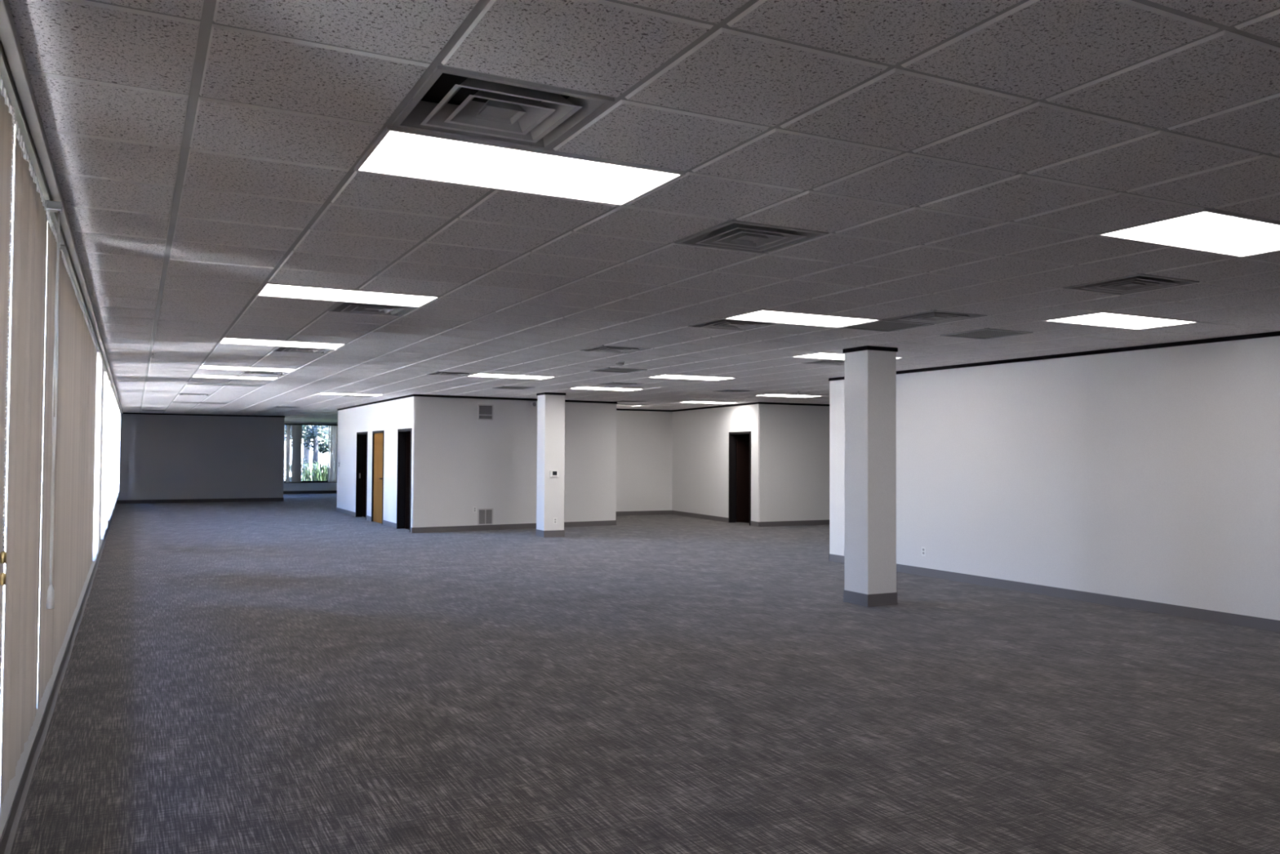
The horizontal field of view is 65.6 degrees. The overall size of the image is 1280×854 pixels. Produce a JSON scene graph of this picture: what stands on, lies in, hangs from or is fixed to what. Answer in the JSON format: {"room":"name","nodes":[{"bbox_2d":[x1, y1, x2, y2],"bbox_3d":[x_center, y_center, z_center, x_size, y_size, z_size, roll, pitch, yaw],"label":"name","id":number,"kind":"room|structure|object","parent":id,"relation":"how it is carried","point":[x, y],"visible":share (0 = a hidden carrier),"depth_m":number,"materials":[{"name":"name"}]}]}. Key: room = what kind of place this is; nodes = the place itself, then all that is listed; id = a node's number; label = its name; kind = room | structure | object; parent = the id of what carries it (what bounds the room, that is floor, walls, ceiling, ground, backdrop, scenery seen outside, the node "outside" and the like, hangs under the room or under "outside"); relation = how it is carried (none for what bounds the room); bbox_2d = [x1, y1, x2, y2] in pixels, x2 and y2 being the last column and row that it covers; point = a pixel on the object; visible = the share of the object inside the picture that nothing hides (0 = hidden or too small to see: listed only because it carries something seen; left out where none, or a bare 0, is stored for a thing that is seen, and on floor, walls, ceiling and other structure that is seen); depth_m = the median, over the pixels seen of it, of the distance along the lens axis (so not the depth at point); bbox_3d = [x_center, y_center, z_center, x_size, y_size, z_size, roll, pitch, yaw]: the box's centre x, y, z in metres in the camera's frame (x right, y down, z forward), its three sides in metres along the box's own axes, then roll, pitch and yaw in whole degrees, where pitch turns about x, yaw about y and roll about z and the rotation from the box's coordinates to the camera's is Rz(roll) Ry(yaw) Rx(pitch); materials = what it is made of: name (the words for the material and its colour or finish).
{"room":"empty office space","nodes":[
{"label":"empty office space","id":0,"kind":"room"},
{"bbox_2d":[0,510,113,838],"bbox_3d":[-8.547,0.486,15.615,0.200,2.885,42.400,1,-2,-27],"label":"wall","id":1,"kind":"structure","parent":0,"point":[14,783],"depth_m":5.08,"materials":[{"name":"grey paint"}]},
{"bbox_2d":[0,40,65,808],"bbox_3d":[-2.155,0.098,3.485,0.094,2.253,3.790,1,-2,-27],"label":"vertical blind","id":2,"kind":"object","parent":1,"relation":"attached to","point":[32,236],"visible":1,"depth_m":3.64,"materials":[{"name":"grey fabric"}]},
{"bbox_2d":[0,501,117,853],"bbox_3d":[-7.105,1.814,12.979,0.022,0.105,36.050,1,-2,-27],"label":"baseboard","id":3,"kind":"structure","parent":1,"relation":"attached to","point":[7,837],"depth_m":5.25,"materials":[{"name":"grey plastic"}]},
{"bbox_2d":[52,240,92,668],"bbox_3d":[-3.921,0.179,6.894,0.044,2.253,3.810,1,-2,-27],"label":"vertical blind","id":4,"kind":"object","parent":1,"relation":"attached to","point":[76,322],"visible":0.98,"depth_m":6.27,"materials":[{"name":"grey fabric"}]},
{"bbox_2d":[84,324,103,582],"bbox_3d":[-5.670,0.262,10.323,0.056,2.253,3.810,1,-2,-27],"label":"window","id":5,"kind":"structure","parent":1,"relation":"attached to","point":[95,356],"depth_m":9.86,"materials":[{"name":"grey glass"}]},
{"bbox_2d":[98,359,111,543],"bbox_3d":[-7.407,0.343,13.730,0.077,2.253,3.760,1,-2,-27],"label":"vertical blind","id":6,"kind":"object","parent":1,"relation":"attached to","point":[105,391],"visible":0.94,"depth_m":12.83,"materials":[{"name":"grey fabric"}]},
{"bbox_2d":[107,379,115,520],"bbox_3d":[-9.132,0.424,17.115,0.078,2.253,3.760,1,-2,-27],"label":"vertical blind","id":7,"kind":"object","parent":1,"relation":"attached to","point":[112,390],"visible":0.76,"depth_m":16.57,"materials":[{"name":"grey fabric"}]},
{"bbox_2d":[112,393,117,510],"bbox_3d":[-10.858,0.505,20.499,0.078,2.253,3.760,1,-2,-27],"label":"vertical blind","id":8,"kind":"object","parent":1,"relation":"attached to","point":[116,400],"visible":0.48,"depth_m":20.03,"materials":[{"name":"grey fabric"}]},
{"bbox_2d":[115,402,119,501],"bbox_3d":[-12.583,0.586,23.884,0.069,2.253,3.760,1,-2,-27],"label":"vertical blind","id":9,"kind":"object","parent":1,"relation":"attached to","point":[118,407],"visible":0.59,"depth_m":24.17,"materials":[{"name":"grey fabric"}]},
{"bbox_2d":[118,409,121,492],"bbox_3d":[-14.320,0.668,27.291,0.051,2.253,3.810,1,-2,-27],"label":"vertical blind","id":10,"kind":"object","parent":1,"relation":"attached to","point":[120,410],"visible":0.35,"depth_m":27.27,"materials":[{"name":"grey fabric"}]},
{"bbox_2d":[0,0,123,413],"bbox_3d":[-7.043,-0.797,13.157,0.035,0.042,36.200,1,-2,-27],"label":"trim","id":11,"kind":"structure","parent":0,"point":[9,38],"depth_m":3.44,"materials":[{"name":"grey metal"}]},
{"bbox_2d":[116,412,284,500],"bbox_3d":[-13.362,0.856,30.402,4.662,2.885,0.180,1,-2,-29],"label":"wall","id":12,"kind":"structure","parent":0,"point":[162,456],"depth_m":30.28,"materials":[{"name":"grey paint"}]},
{"bbox_2d":[116,497,284,503],"bbox_3d":[-13.319,2.243,30.285,4.674,0.105,0.010,1,-2,-29],"label":"baseboard","id":13,"kind":"structure","parent":12,"relation":"attached to","point":[229,500],"depth_m":30.21,"materials":[{"name":"grey plastic"}]},
{"bbox_2d":[123,412,284,417],"bbox_3d":[-13.303,-0.368,30.354,4.674,0.043,0.012,1,-2,-29],"label":"trim","id":14,"kind":"structure","parent":12,"relation":"attached to","point":[123,412],"depth_m":30.31,"materials":[{"name":"black"}]},
{"bbox_2d":[283,421,337,490],"bbox_3d":[-11.517,1.061,37.664,5.300,2.885,0.200,1,-2,-27],"label":"wall","id":15,"kind":"structure","parent":0,"point":[296,486],"depth_m":37.13,"materials":[{"name":"grey paint"}]},
{"bbox_2d":[283,490,337,493],"bbox_3d":[-11.509,2.447,37.519,5.130,0.105,0.008,1,-2,-27],"label":"baseboard","id":16,"kind":"structure","parent":15,"relation":"attached to","point":[284,491],"depth_m":37.04,"materials":[{"name":"grey plastic"}]},
{"bbox_2d":[283,424,337,483],"bbox_3d":[-12.120,0.990,37.308,2.940,2.200,0.170,1,-2,-27],"label":"window","id":17,"kind":"structure","parent":15,"relation":"in","point":[287,424],"depth_m":37.15,"materials":[{"name":"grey metal"}]},
{"bbox_2d":[283,423,337,482],"bbox_3d":[-12.089,0.985,37.249,2.860,2.191,0.080,1,-2,-27],"label":"vertical blind","id":18,"kind":"object","parent":17,"relation":"attached to","point":[295,432],"visible":0.62,"depth_m":36.93,"materials":[{"name":"grey fabric"}]},
{"bbox_2d":[336,410,338,507],"bbox_3d":[-5.814,0.810,27.105,4.730,2.885,0.140,1,-2,-27],"label":"wall","id":19,"kind":"structure","parent":0,"point":[338,411],"depth_m":26.03,"materials":[{"name":"white paint"}]},
{"bbox_2d":[337,395,414,527],"bbox_3d":[-6.113,0.690,22.695,0.140,2.885,7.730,1,-2,-27],"label":"wall","id":20,"kind":"structure","parent":0,"point":[389,416],"depth_m":22.36,"materials":[{"name":"white paint"}]},
{"bbox_2d":[355,431,367,519],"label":"door","id":21,"kind":"structure","parent":20,"relation":"in","point":[361,455],"depth_m":23.88,"materials":[{"name":"black wood"}]},
{"bbox_2d":[336,506,411,533],"bbox_3d":[-6.188,2.078,22.624,0.010,0.105,7.754,1,-2,-27],"label":"baseboard","id":22,"kind":"structure","parent":20,"relation":"attached to","point":[385,522],"depth_m":22.61,"materials":[{"name":"grey plastic"}]},
{"bbox_2d":[337,394,413,410],"bbox_3d":[-6.174,-0.533,22.693,0.012,0.043,7.754,1,-2,-27],"label":"trim","id":23,"kind":"structure","parent":20,"relation":"attached to","point":[411,395],"depth_m":21.90,"materials":[{"name":"black"}]},
{"bbox_2d":[371,430,384,524],"bbox_3d":[-5.731,1.098,21.898,0.186,2.030,1.101,1,-2,-27],"label":"door","id":24,"kind":"structure","parent":20,"relation":"in","point":[377,473],"depth_m":21.97,"materials":[{"name":"brown wood"}]},
{"bbox_2d":[396,427,412,532],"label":"door","id":25,"kind":"structure","parent":20,"relation":"in","point":[404,439],"depth_m":20.27,"materials":[{"name":"black wood"}]},
{"bbox_2d":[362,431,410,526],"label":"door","id":26,"kind":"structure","parent":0,"point":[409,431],"depth_m":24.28,"materials":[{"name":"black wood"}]},
{"bbox_2d":[413,395,616,527],"bbox_3d":[-2.486,0.651,20.498,4.559,2.885,0.140,1,-2,-32],"label":"wall","id":27,"kind":"structure","parent":0,"point":[463,462],"depth_m":20.19,"materials":[{"name":"white paint"}]},
{"bbox_2d":[477,404,493,420],"bbox_3d":[-3.116,-0.298,20.034,0.330,0.310,0.010,1,-2,-32],"label":"air vent","id":28,"kind":"object","parent":27,"relation":"in","point":[485,411],"visible":1,"depth_m":20.03,"materials":[{"name":"grey metal"}]},
{"bbox_2d":[477,508,493,524],"bbox_3d":[-3.111,1.807,19.988,0.330,0.330,0.010,1,-2,-32],"label":"air vent","id":29,"kind":"object","parent":27,"relation":"in","point":[485,516],"visible":1,"depth_m":19.98,"materials":[{"name":"grey metal"}]},
{"bbox_2d":[411,520,615,533],"bbox_3d":[-2.462,2.039,20.393,4.601,0.105,0.010,1,-2,-32],"label":"baseboard","id":30,"kind":"structure","parent":27,"relation":"attached to","point":[521,526],"depth_m":20.12,"materials":[{"name":"grey plastic"}]},
{"bbox_2d":[413,394,616,404],"bbox_3d":[-2.446,-0.572,20.462,4.601,0.043,0.012,1,-2,-32],"label":"trim","id":31,"kind":"structure","parent":27,"relation":"attached to","point":[415,395],"depth_m":20.18,"materials":[{"name":"black"}]},
{"bbox_2d":[8,0,1279,422],"bbox_3d":[0.364,-0.593,20.409,19.993,0.029,42.550,1,-2,-27],"label":"ceiling","id":32,"kind":"structure","parent":0,"point":[176,243],"depth_m":4.14,"materials":[{"name":"tile"}]},
{"bbox_2d":[177,393,210,395],"bbox_3d":[-8.879,-0.713,19.806,0.577,0.146,0.577,1,-2,-27],"label":"ceiling vent","id":33,"kind":"object","parent":32,"relation":"in","point":[199,394],"visible":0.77,"depth_m":19.88,"materials":[{"name":"grey metal"}]},
{"bbox_2d":[171,400,229,404],"bbox_3d":[-10.239,-0.608,23.130,1.195,0.093,0.579,1,-2,-27],"label":"ceiling light","id":34,"kind":"object","parent":32,"relation":"attached to","point":[172,401],"visible":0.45,"depth_m":23.21,"materials":[{"name":"grey plastic"}]},
{"bbox_2d":[173,401,226,404],"bbox_3d":[-10.239,-0.571,23.129,1.167,0.008,0.551,1,-2,-27],"label":"diffuser","id":35,"kind":"object","parent":34,"relation":"attached to","point":[173,402],"depth_m":23.21,"materials":[{"name":"grey"}]},
{"bbox_2d":[186,381,265,386],"bbox_3d":[-6.987,-0.761,16.751,1.195,0.093,0.579,1,-2,-27],"label":"ceiling light","id":36,"kind":"object","parent":32,"relation":"attached to","point":[188,382],"visible":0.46,"depth_m":16.74,"materials":[{"name":"white plastic"}]},
{"bbox_2d":[187,382,263,386],"bbox_3d":[-6.987,-0.724,16.750,1.167,0.008,0.551,1,-2,-27],"label":"diffuser","id":37,"kind":"object","parent":36,"relation":"attached to","point":[188,383],"depth_m":16.74,"materials":[{"name":"grey"}]},
{"bbox_2d":[191,373,279,380],"bbox_3d":[-6.174,-0.799,15.156,1.195,0.093,0.579,1,-2,-27],"label":"ceiling light","id":38,"kind":"object","parent":32,"relation":"attached to","point":[193,375],"visible":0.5,"depth_m":15.19,"materials":[{"name":"white plastic"}]},
{"bbox_2d":[198,364,296,372],"bbox_3d":[-5.361,-0.837,13.562,1.195,0.093,0.579,1,-2,-27],"label":"ceiling light","id":39,"kind":"object","parent":32,"relation":"attached to","point":[202,366],"visible":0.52,"depth_m":13.56,"materials":[{"name":"white plastic"}]},
{"bbox_2d":[241,370,288,374],"bbox_3d":[-5.366,-0.843,14.229,0.577,0.146,0.577,1,-2,-27],"label":"ceiling vent","id":40,"kind":"object","parent":32,"relation":"in","point":[244,371],"visible":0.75,"depth_m":14.31,"materials":[{"name":"grey metal"}]},
{"bbox_2d":[217,336,346,349],"bbox_3d":[-3.735,-0.914,10.372,1.195,0.093,0.579,1,-2,-27],"label":"ceiling light","id":41,"kind":"object","parent":32,"relation":"attached to","point":[224,340],"visible":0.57,"depth_m":10.37,"materials":[{"name":"white plastic"}]},
{"bbox_2d":[272,346,333,353],"bbox_3d":[-3.740,-0.919,11.040,0.577,0.146,0.577,1,-2,-27],"label":"ceiling vent","id":42,"kind":"object","parent":32,"relation":"in","point":[278,348],"visible":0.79,"depth_m":11.12,"materials":[{"name":"grey metal"}]},
{"bbox_2d":[288,408,336,411],"bbox_3d":[-8.936,-0.493,27.142,1.195,0.093,0.579,1,-2,-27],"label":"ceiling light","id":43,"kind":"object","parent":32,"relation":"attached to","point":[291,409],"visible":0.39,"depth_m":27.08,"materials":[{"name":"grey plastic"}]},
{"bbox_2d":[289,409,334,411],"bbox_3d":[-8.936,-0.456,27.141,1.167,0.008,0.551,1,-2,-27],"label":"diffuser","id":44,"kind":"object","parent":43,"relation":"attached to","point":[290,410],"depth_m":27.08,"materials":[{"name":"grey"}]},
{"bbox_2d":[255,281,440,307],"bbox_3d":[-2.109,-0.990,7.183,1.195,0.093,0.579,1,-2,-27],"label":"ceiling light","id":45,"kind":"object","parent":32,"relation":"attached to","point":[273,290],"visible":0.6,"depth_m":7.17,"materials":[{"name":"white plastic"}]},
{"bbox_2d":[315,391,384,395],"bbox_3d":[-5.673,-0.682,19.429,1.195,0.093,0.579,1,-2,-27],"label":"ceiling light","id":46,"kind":"object","parent":32,"relation":"attached to","point":[321,393],"visible":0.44,"depth_m":19.51,"materials":[{"name":"white plastic"}]},
{"bbox_2d":[342,395,375,397],"bbox_3d":[-5.678,-0.688,20.097,0.577,0.146,0.577,1,-2,-27],"label":"ceiling vent","id":47,"kind":"object","parent":32,"relation":"in","point":[344,395],"visible":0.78,"depth_m":20.16,"materials":[{"name":"grey metal"}]},
{"bbox_2d":[328,302,417,315],"bbox_3d":[-2.114,-0.996,7.851,0.577,0.146,0.577,1,-2,-27],"label":"ceiling vent","id":48,"kind":"object","parent":32,"relation":"in","point":[342,307],"visible":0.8,"depth_m":7.92,"materials":[{"name":"grey metal"}]},
{"bbox_2d":[426,370,477,376],"bbox_3d":[-2.697,-0.828,14.249,0.577,0.146,0.577,1,-2,-27],"label":"ceiling vent","id":49,"kind":"object","parent":32,"relation":"in","point":[442,373],"visible":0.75,"depth_m":14.27,"materials":[{"name":"grey metal"}]},
{"bbox_2d":[391,60,614,150],"bbox_3d":[-0.469,-1.108,3.310,0.577,0.146,0.577,1,-2,-27],"label":"ceiling vent","id":50,"kind":"object","parent":32,"relation":"in","point":[472,104],"visible":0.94,"depth_m":3.35,"materials":[{"name":"grey metal"}]},
{"bbox_2d":[466,373,555,379],"bbox_3d":[-1.900,-0.789,14.655,1.195,0.093,0.579,1,-2,-27],"label":"ceiling light","id":51,"kind":"object","parent":32,"relation":"attached to","point":[478,375],"visible":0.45,"depth_m":14.70,"materials":[{"name":"white plastic"}]},
{"bbox_2d":[469,373,550,378],"bbox_3d":[-1.900,-0.751,14.654,1.167,0.008,0.551,1,-2,-27],"label":"diffuser","id":52,"kind":"object","parent":51,"relation":"attached to","point":[497,375],"depth_m":14.70,"materials":[{"name":"white plastic"}]},
{"bbox_2d":[492,386,535,389],"bbox_3d":[-2.187,-0.683,17.187,0.577,0.016,0.577,1,-2,-27],"label":"ceiling vent","id":53,"kind":"object","parent":32,"relation":"in","point":[499,387],"visible":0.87,"depth_m":17.17,"materials":[{"name":"grey metal"}]},
{"bbox_2d":[354,123,685,206],"bbox_3d":[-0.480,-1.067,3.988,1.195,0.093,0.579,1,-2,-27],"label":"ceiling light","id":54,"kind":"object","parent":32,"relation":"attached to","point":[400,152],"visible":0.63,"depth_m":3.94,"materials":[{"name":"white plastic"}]},
{"bbox_2d":[569,386,644,391],"bbox_3d":[-0.586,-0.709,17.333,1.195,0.093,0.579,1,-2,-27],"label":"ceiling light","id":55,"kind":"object","parent":32,"relation":"attached to","point":[580,387],"visible":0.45,"depth_m":17.38,"materials":[{"name":"white plastic"}]},
{"bbox_2d":[580,345,649,353],"bbox_3d":[-0.269,-0.906,10.799,0.577,0.146,0.577,1,-2,-27],"label":"ceiling vent","id":56,"kind":"object","parent":32,"relation":"in","point":[601,348],"visible":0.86,"depth_m":10.80,"materials":[{"name":"grey metal"}]},
{"bbox_2d":[590,367,645,373],"bbox_3d":[-0.289,-0.772,13.466,0.577,0.016,0.577,1,-2,-27],"label":"ceiling vent","id":57,"kind":"object","parent":32,"relation":"in","point":[606,369],"visible":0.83,"depth_m":13.50,"materials":[{"name":"grey metal"}]},
{"bbox_2d":[598,382,641,386],"bbox_3d":[-0.310,-0.763,16.135,0.577,0.146,0.577,1,-2,-27],"label":"ceiling vent","id":58,"kind":"object","parent":32,"relation":"in","point":[610,383],"visible":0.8,"depth_m":16.11,"materials":[{"name":"grey metal"}]},
{"bbox_2d":[615,400,647,402],"bbox_3d":[-0.193,-0.618,21.552,0.577,0.146,0.577,1,-2,-27],"label":"ceiling vent","id":59,"kind":"object","parent":32,"relation":"in","point":[623,401],"visible":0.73,"depth_m":21.48,"materials":[{"name":"grey metal"}]},
{"bbox_2d":[616,403,647,406],"bbox_3d":[-0.414,-0.547,23.344,1.195,0.093,0.579,1,-2,-27],"label":"ceiling light","id":60,"kind":"object","parent":32,"relation":"attached to","point":[634,405],"visible":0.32,"depth_m":23.16,"materials":[{"name":"white plastic"}]},
{"bbox_2d":[648,373,734,380],"bbox_3d":[0.769,-0.773,14.675,1.195,0.093,0.579,1,-2,-27],"label":"ceiling light","id":61,"kind":"object","parent":32,"relation":"attached to","point":[668,376],"visible":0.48,"depth_m":14.69,"materials":[{"name":"white plastic"}]},
{"bbox_2d":[680,400,737,404],"bbox_3d":[1.503,-0.579,21.745,1.195,0.093,0.579,1,-2,-27],"label":"ceiling light","id":62,"kind":"object","parent":32,"relation":"attached to","point":[692,402],"visible":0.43,"depth_m":21.85,"materials":[{"name":"white plastic"}]},
{"bbox_2d":[683,401,734,403],"bbox_3d":[1.502,-0.542,21.744,1.167,0.008,0.551,1,-2,-27],"label":"diffuser","id":63,"kind":"object","parent":62,"relation":"attached to","point":[683,402],"depth_m":21.89,"materials":[{"name":"white plastic"}]},
{"bbox_2d":[712,389,752,392],"bbox_3d":[1.704,-0.707,17.831,0.577,0.146,0.577,1,-2,-27],"label":"ceiling vent","id":64,"kind":"object","parent":32,"relation":"in","point":[726,390],"visible":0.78,"depth_m":17.82,"materials":[{"name":"grey metal"}]},
{"bbox_2d":[688,318,777,330],"bbox_3d":[0.816,-0.957,8.673,0.577,0.146,0.577,1,-2,-27],"label":"ceiling vent","id":65,"kind":"object","parent":32,"relation":"in","point":[728,324],"visible":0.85,"depth_m":8.68,"materials":[{"name":"grey metal"}]},
{"bbox_2d":[675,219,828,253],"bbox_3d":[0.575,-1.052,5.203,0.577,0.146,0.577,1,-2,-27],"label":"ceiling vent","id":66,"kind":"object","parent":32,"relation":"in","point":[733,234],"visible":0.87,"depth_m":5.20,"materials":[{"name":"grey metal"}]},
{"bbox_2d":[754,393,820,397],"bbox_3d":[2.858,-0.643,19.087,1.195,0.093,0.579,1,-2,-27],"label":"ceiling light","id":67,"kind":"object","parent":32,"relation":"attached to","point":[771,394],"visible":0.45,"depth_m":19.08,"materials":[{"name":"white plastic"}]},
{"bbox_2d":[722,308,881,328],"bbox_3d":[1.352,-0.941,8.276,1.195,0.093,0.579,1,-2,-27],"label":"ceiling light","id":68,"kind":"object","parent":32,"relation":"attached to","point":[764,315],"visible":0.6,"depth_m":8.26,"materials":[{"name":"white plastic"}]},
{"bbox_2d":[802,359,844,365],"bbox_3d":[2.390,-0.855,12.154,0.577,0.146,0.577,1,-2,-27],"label":"ceiling vent","id":69,"kind":"object","parent":32,"relation":"in","point":[828,362],"visible":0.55,"depth_m":12.18,"materials":[{"name":"grey metal"}]},
{"bbox_2d":[791,351,903,359],"bbox_3d":[2.395,-0.850,11.486,1.195,0.093,0.579,1,-2,-27],"label":"ceiling light","id":70,"kind":"object","parent":32,"relation":"attached to","point":[820,355],"visible":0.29,"depth_m":11.41,"materials":[{"name":"white plastic"}]},
{"bbox_2d":[838,319,934,332],"bbox_3d":[2.150,-0.886,8.682,0.577,0.016,0.577,1,-2,-27],"label":"ceiling vent","id":71,"kind":"object","parent":32,"relation":"in","point":[888,326],"visible":0.9,"depth_m":8.71,"materials":[{"name":"grey metal"}]},
{"bbox_2d":[884,310,987,324],"bbox_3d":[2.421,-0.962,8.152,0.577,0.146,0.577,1,-2,-27],"label":"ceiling vent","id":72,"kind":"object","parent":32,"relation":"in","point":[933,317],"visible":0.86,"depth_m":8.14,"materials":[{"name":"grey metal"}]},
{"bbox_2d":[940,328,1033,339],"bbox_3d":[3.213,-0.866,9.223,0.577,0.016,0.577,1,-2,-27],"label":"ceiling vent","id":73,"kind":"object","parent":32,"relation":"in","point":[985,333],"visible":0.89,"depth_m":9.22,"materials":[{"name":"grey metal"}]},
{"bbox_2d":[1042,311,1199,329],"bbox_3d":[4.021,-0.926,8.297,1.195,0.093,0.579,1,-2,-27],"label":"ceiling light","id":74,"kind":"object","parent":32,"relation":"attached to","point":[1102,318],"visible":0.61,"depth_m":8.29,"materials":[{"name":"white plastic"}]},
{"bbox_2d":[1062,273,1199,294],"bbox_3d":[3.234,-1.000,6.557,0.577,0.146,0.577,1,-2,-27],"label":"ceiling vent","id":75,"kind":"object","parent":32,"relation":"in","point":[1139,282],"visible":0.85,"depth_m":6.54,"materials":[{"name":"grey metal"}]},
{"bbox_2d":[1096,200,1279,257],"bbox_3d":[2.987,-1.018,5.070,1.195,0.093,0.579,1,-2,-27],"label":"ceiling light","id":76,"kind":"object","parent":32,"relation":"attached to","point":[1206,229],"visible":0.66,"depth_m":5.02,"materials":[{"name":"white plastic"}]},
{"bbox_2d":[615,409,672,511],"bbox_3d":[-1.302,0.768,24.618,5.050,2.885,0.150,1,-2,-27],"label":"wall","id":77,"kind":"structure","parent":0,"point":[644,438],"depth_m":25.25,"materials":[{"name":"white paint"}]},
{"bbox_2d":[615,510,671,515],"bbox_3d":[-1.274,2.156,24.510,5.050,0.105,0.010,1,-2,-27],"label":"baseboard","id":78,"kind":"structure","parent":77,"relation":"attached to","point":[654,512],"depth_m":25.20,"materials":[{"name":"grey plastic"}]},
{"bbox_2d":[616,408,671,411],"bbox_3d":[-1.259,-0.455,24.579,5.050,0.043,0.012,1,-2,-27],"label":"trim","id":79,"kind":"structure","parent":77,"relation":"attached to","point":[617,409],"depth_m":25.27,"materials":[{"name":"black"}]},
{"bbox_2d":[9,493,1279,853],"bbox_3d":[0.630,2.165,20.254,20.820,0.120,42.400,1,-2,-27],"label":"floor","id":80,"kind":"structure","parent":0,"point":[296,674],"depth_m":6.24,"materials":[{"name":"carpet"}]},
{"bbox_2d":[535,391,565,537],"bbox_3d":[-1.679,0.607,18.665,0.424,2.885,0.424,1,-2,-27],"label":"column","id":81,"kind":"structure","parent":80,"relation":"on","point":[550,406],"depth_m":18.50,"materials":[{"name":"white paint"}]},
{"bbox_2d":[550,470,558,477],"bbox_3d":[-1.591,0.869,18.461,0.170,0.136,0.031,1,-2,-27],"label":"thermostat","id":82,"kind":"object","parent":81,"relation":"attached to","point":[553,473],"visible":1,"depth_m":18.45,"materials":[{"name":"white plastic"}]},
{"bbox_2d":[842,345,897,606],"bbox_3d":[2.432,0.411,10.492,0.404,2.885,0.404,1,-2,-27],"label":"column","id":83,"kind":"structure","parent":80,"relation":"on","point":[870,371],"depth_m":10.34,"materials":[{"name":"white paint"}]},
{"bbox_2d":[671,404,759,521],"bbox_3d":[1.761,0.757,23.540,0.150,2.885,4.556,1,-2,-22],"label":"wall","id":84,"kind":"structure","parent":0,"point":[700,437],"depth_m":23.66,"materials":[{"name":"white paint"}]},
{"bbox_2d":[671,510,758,526],"bbox_3d":[1.681,2.145,23.467,0.010,0.105,4.568,1,-2,-22],"label":"baseboard","id":85,"kind":"structure","parent":84,"relation":"attached to","point":[673,512],"depth_m":23.78,"materials":[{"name":"grey plastic"}]},
{"bbox_2d":[671,401,758,411],"bbox_3d":[1.695,-0.466,23.537,0.012,0.043,4.568,1,-2,-22],"label":"trim","id":86,"kind":"structure","parent":84,"relation":"attached to","point":[748,403],"depth_m":23.25,"materials":[{"name":"black"}]},
{"bbox_2d":[728,431,751,525],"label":"door","id":87,"kind":"structure","parent":84,"relation":"in","point":[740,446],"depth_m":22.66,"materials":[{"name":"black wood"}]},
{"bbox_2d":[759,404,829,521],"bbox_3d":[6.101,0.774,23.267,7.985,2.885,0.150,1,-2,-27],"label":"wall","id":88,"kind":"structure","parent":0,"point":[794,439],"depth_m":21.79,"materials":[{"name":"white paint"}]},
{"bbox_2d":[758,520,829,526],"bbox_3d":[6.116,2.161,23.152,8.015,0.105,0.010,1,-2,-27],"label":"baseboard","id":89,"kind":"structure","parent":88,"relation":"attached to","point":[806,522],"depth_m":21.75,"materials":[{"name":"grey plastic"}]},
{"bbox_2d":[758,401,829,406],"bbox_3d":[6.131,-0.450,23.221,8.015,0.043,0.012,1,-2,-27],"label":"trim","id":90,"kind":"structure","parent":88,"relation":"attached to","point":[759,402],"depth_m":21.81,"materials":[{"name":"black"}]},
{"bbox_2d":[829,335,1279,620],"bbox_3d":[6.295,0.364,7.944,0.200,2.885,15.050,1,-2,-27],"label":"wall","id":91,"kind":"structure","parent":0,"point":[1151,474],"depth_m":10.52,"materials":[{"name":"white paint"}]},
{"bbox_2d":[828,331,1279,381],"bbox_3d":[6.205,-0.859,7.934,0.012,0.043,15.062,1,-2,-27],"label":"trim","id":92,"kind":"structure","parent":91,"relation":"attached to","point":[1273,333],"depth_m":10.51,"materials":[{"name":"black"}]},
{"bbox_2d":[829,553,1279,632],"bbox_3d":[6.191,1.752,7.865,0.010,0.105,15.062,1,-2,-27],"label":"baseboard","id":93,"kind":"structure","parent":91,"relation":"attached to","point":[1254,622],"depth_m":10.47,"materials":[{"name":"grey plastic"}]},
{"label":"outside","id":94,"kind":"structure","parent":0,"visible":0},
{"bbox_3d":[-18.175,2.721,35.578,120.000,0.379,140.000,1,-2,-27],"label":"ground","id":95,"kind":"structure","parent":94,"visible":0},
{"bbox_2d":[284,426,334,473],"bbox_3d":[-17.657,0.562,53.951,4.868,4.936,3.468,1,-2,-15],"label":"tree","id":96,"kind":"object","parent":95,"relation":"on","point":[306,451],"visible":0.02,"depth_m":53.54,"materials":[{"name":"green plant"}]},
{"bbox_3d":[-9.166,2.901,47.632,33.000,0.009,14.700,1,-2,-27],"label":"lawn","id":97,"kind":"structure","parent":95,"relation":"on","visible":0},
{"bbox_2d":[284,455,309,480],"bbox_3d":[-14.802,2.026,43.204,1.192,1.648,1.380,0,-2,7],"label":"shrub","id":98,"kind":"object","parent":97,"relation":"on","point":[303,458],"visible":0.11,"depth_m":42.93,"materials":[{"name":"green plant"}]},
{"bbox_2d":[284,424,334,468],"bbox_3d":[-14.218,0.335,44.253,4.439,4.892,4.464,0,-2,20],"label":"tree","id":99,"kind":"object","parent":97,"relation":"on","point":[309,433],"visible":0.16,"depth_m":44.21,"materials":[{"name":"green plant"}]},
{"bbox_2d":[301,460,336,480],"bbox_3d":[-12.887,2.031,40.632,3.300,1.316,3.222,0,-2,0],"label":"bush","id":100,"kind":"object","parent":97,"relation":"on","point":[321,473],"visible":0.4,"depth_m":40.27,"materials":[{"name":"green plant"}]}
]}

